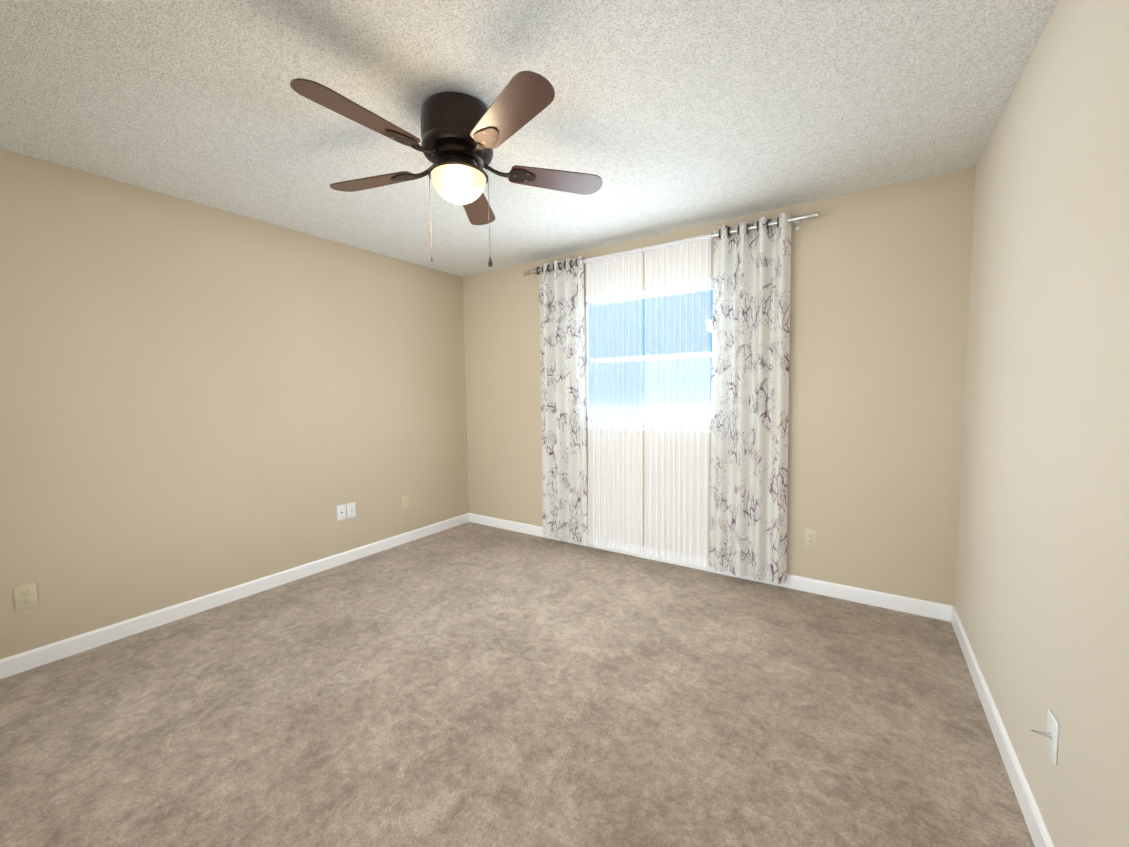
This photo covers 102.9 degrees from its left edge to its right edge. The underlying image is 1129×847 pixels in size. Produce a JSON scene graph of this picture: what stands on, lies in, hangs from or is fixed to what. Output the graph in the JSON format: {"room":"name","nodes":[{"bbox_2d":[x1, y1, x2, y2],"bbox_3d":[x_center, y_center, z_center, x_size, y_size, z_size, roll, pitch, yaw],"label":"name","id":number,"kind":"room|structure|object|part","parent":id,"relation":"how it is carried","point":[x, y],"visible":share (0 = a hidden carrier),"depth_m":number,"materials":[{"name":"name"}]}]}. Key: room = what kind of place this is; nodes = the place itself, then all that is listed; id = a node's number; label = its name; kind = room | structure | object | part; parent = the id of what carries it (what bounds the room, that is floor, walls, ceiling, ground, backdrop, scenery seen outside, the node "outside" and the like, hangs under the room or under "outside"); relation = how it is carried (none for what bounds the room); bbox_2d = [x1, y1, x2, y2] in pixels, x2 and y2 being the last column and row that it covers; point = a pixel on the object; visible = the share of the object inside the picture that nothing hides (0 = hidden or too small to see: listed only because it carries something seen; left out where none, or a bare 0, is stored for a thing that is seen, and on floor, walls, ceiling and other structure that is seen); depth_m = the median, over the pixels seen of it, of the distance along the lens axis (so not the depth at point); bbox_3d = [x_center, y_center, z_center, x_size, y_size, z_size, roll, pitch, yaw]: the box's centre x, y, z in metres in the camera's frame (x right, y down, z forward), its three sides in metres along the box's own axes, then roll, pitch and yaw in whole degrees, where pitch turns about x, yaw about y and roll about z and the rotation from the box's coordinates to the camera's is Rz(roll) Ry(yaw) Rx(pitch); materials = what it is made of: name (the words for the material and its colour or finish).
{"room":"empty bedroom","nodes":[
{"label":"empty bedroom","id":0,"kind":"room"},
{"bbox_2d":[0,148,468,658],"bbox_3d":[-2.014,-0.110,3.063,0.120,2.440,3.770,2,5,34],"label":"wall","id":1,"kind":"structure","parent":0,"point":[197,400],"depth_m":2.66,"materials":[{"name":"paint"}]},
{"bbox_2d":[13,582,37,610],"bbox_3d":[-2.575,0.828,2.148,0.007,0.113,0.068,2,5,34],"label":"electrical outlet","id":2,"kind":"object","parent":1,"relation":"attached to","point":[25,595],"depth_m":2.15,"materials":[{"name":"beige plastic"}]},
{"bbox_2d":[0,513,468,678],"bbox_3d":[-1.944,1.065,3.106,0.013,0.088,3.530,2,5,34],"label":"baseboard","id":3,"kind":"structure","parent":1,"relation":"attached to","point":[30,659],"depth_m":2.68,"materials":[{"name":"white wood"}]},
{"bbox_2d":[337,502,355,520],"bbox_3d":[-1.681,0.679,3.474,0.021,0.113,0.146,2,5,34],"label":"electrical outlet","id":4,"kind":"object","parent":1,"relation":"attached to","point":[341,509],"depth_m":3.47,"materials":[{"name":"white plastic"}]},
{"bbox_2d":[402,495,408,509],"bbox_3d":[-1.388,0.688,3.926,0.007,0.113,0.068,2,5,34],"label":"electrical outlet","id":5,"kind":"object","parent":1,"relation":"attached to","point":[405,499],"depth_m":3.92,"materials":[{"name":"beige plastic"}]},
{"bbox_2d":[0,522,1034,846],"bbox_3d":[-0.381,1.210,2.075,4.003,0.100,3.770,2,5,34],"label":"floor","id":6,"kind":"structure","parent":0,"point":[470,684],"depth_m":1.79,"materials":[{"name":"carpet"}]},
{"bbox_2d":[0,0,1057,276],"bbox_3d":[-0.413,-1.324,1.902,4.003,0.100,3.770,2,5,34],"label":"ceiling","id":7,"kind":"structure","parent":0,"point":[660,116],"depth_m":1.76,"materials":[{"name":"white paint"}]},
{"bbox_2d":[290,71,602,266],"bbox_3d":[-0.466,-0.957,1.818,1.215,0.619,1.174,2,5,34],"label":"ceiling fan","id":8,"kind":"object","parent":7,"relation":"hanging from","point":[463,136],"visible":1,"depth_m":1.72,"materials":[{"name":"brown wood"}]},
{"bbox_2d":[462,166,975,605],"bbox_3d":[0.613,-0.173,3.504,3.763,2.440,0.120,2,5,34],"label":"wall","id":9,"kind":"structure","parent":0,"point":[879,295],"depth_m":2.68,"materials":[{"name":"paint"}]},
{"bbox_2d":[584,278,712,432],"bbox_3d":[0.650,-0.488,3.429,1.270,1.082,0.113,2,5,34],"label":"window unit","id":10,"kind":"structure","parent":9,"relation":"in","point":[643,359],"depth_m":3.48,"materials":[{"name":"white"}]},
{"bbox_2d":[523,212,818,583],"bbox_3d":[0.601,-0.146,3.357,2.223,2.317,0.140,2,5,34],"label":"curtains","id":11,"kind":"object","parent":9,"relation":"attached to","point":[746,524],"visible":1,"depth_m":3.17,"materials":[{"name":"white fabric"}]},
{"bbox_2d":[536,256,587,544],"bbox_3d":[-0.019,-0.165,3.739,0.466,2.317,0.088,2,5,34],"label":"curtain","id":12,"kind":"object","parent":11,"relation":"attached to","point":[561,284],"depth_m":3.72,"materials":[{"name":"white fabric"}]},
{"bbox_3d":[0.594,-1.263,3.292,2.223,0.070,0.113,2,5,34],"label":"rod","id":13,"kind":"part","parent":11,"relation":"part of","materials":[{"name":"silver metal"}]},
{"bbox_2d":[469,513,952,621],"bbox_3d":[0.591,1.004,3.529,3.763,0.088,0.013,2,5,34],"label":"baseboard","id":14,"kind":"structure","parent":9,"relation":"attached to","point":[935,610],"depth_m":2.83,"materials":[{"name":"white wood"}]},
{"bbox_2d":[804,528,816,547],"bbox_3d":[1.567,0.729,2.859,0.068,0.113,0.007,2,5,34],"label":"electrical outlet","id":15,"kind":"object","parent":9,"relation":"attached to","point":[810,534],"depth_m":2.86,"materials":[{"name":"beige plastic"}]},
{"bbox_2d":[955,0,1128,846],"bbox_3d":[1.219,-0.003,0.914,0.120,2.440,3.770,2,5,34],"label":"wall","id":16,"kind":"structure","parent":0,"point":[1042,590],"depth_m":1.25,"materials":[{"name":"paint"}]},
{"bbox_2d":[951,606,1053,846],"bbox_3d":[1.178,1.168,1.032,0.013,0.088,3.530,2,5,34],"label":"baseboard","id":17,"kind":"structure","parent":16,"relation":"attached to","point":[1037,828],"depth_m":1.54,"materials":[{"name":"white wood"}]},
{"bbox_2d":[1031,709,1058,764],"bbox_3d":[1.296,0.841,1.219,0.042,0.113,0.068,2,5,34],"label":"electrical outlet","id":18,"kind":"object","parent":16,"relation":"attached to","point":[1052,732],"depth_m":1.20,"materials":[{"name":"white plastic"}]},
{"label":"outside","id":19,"kind":"structure","parent":0,"visible":0},
{"bbox_2d":[588,289,712,419],"bbox_3d":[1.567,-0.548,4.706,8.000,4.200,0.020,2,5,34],"label":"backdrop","id":20,"kind":"structure","parent":19,"point":[644,363],"depth_m":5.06,"materials":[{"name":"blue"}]}
]}

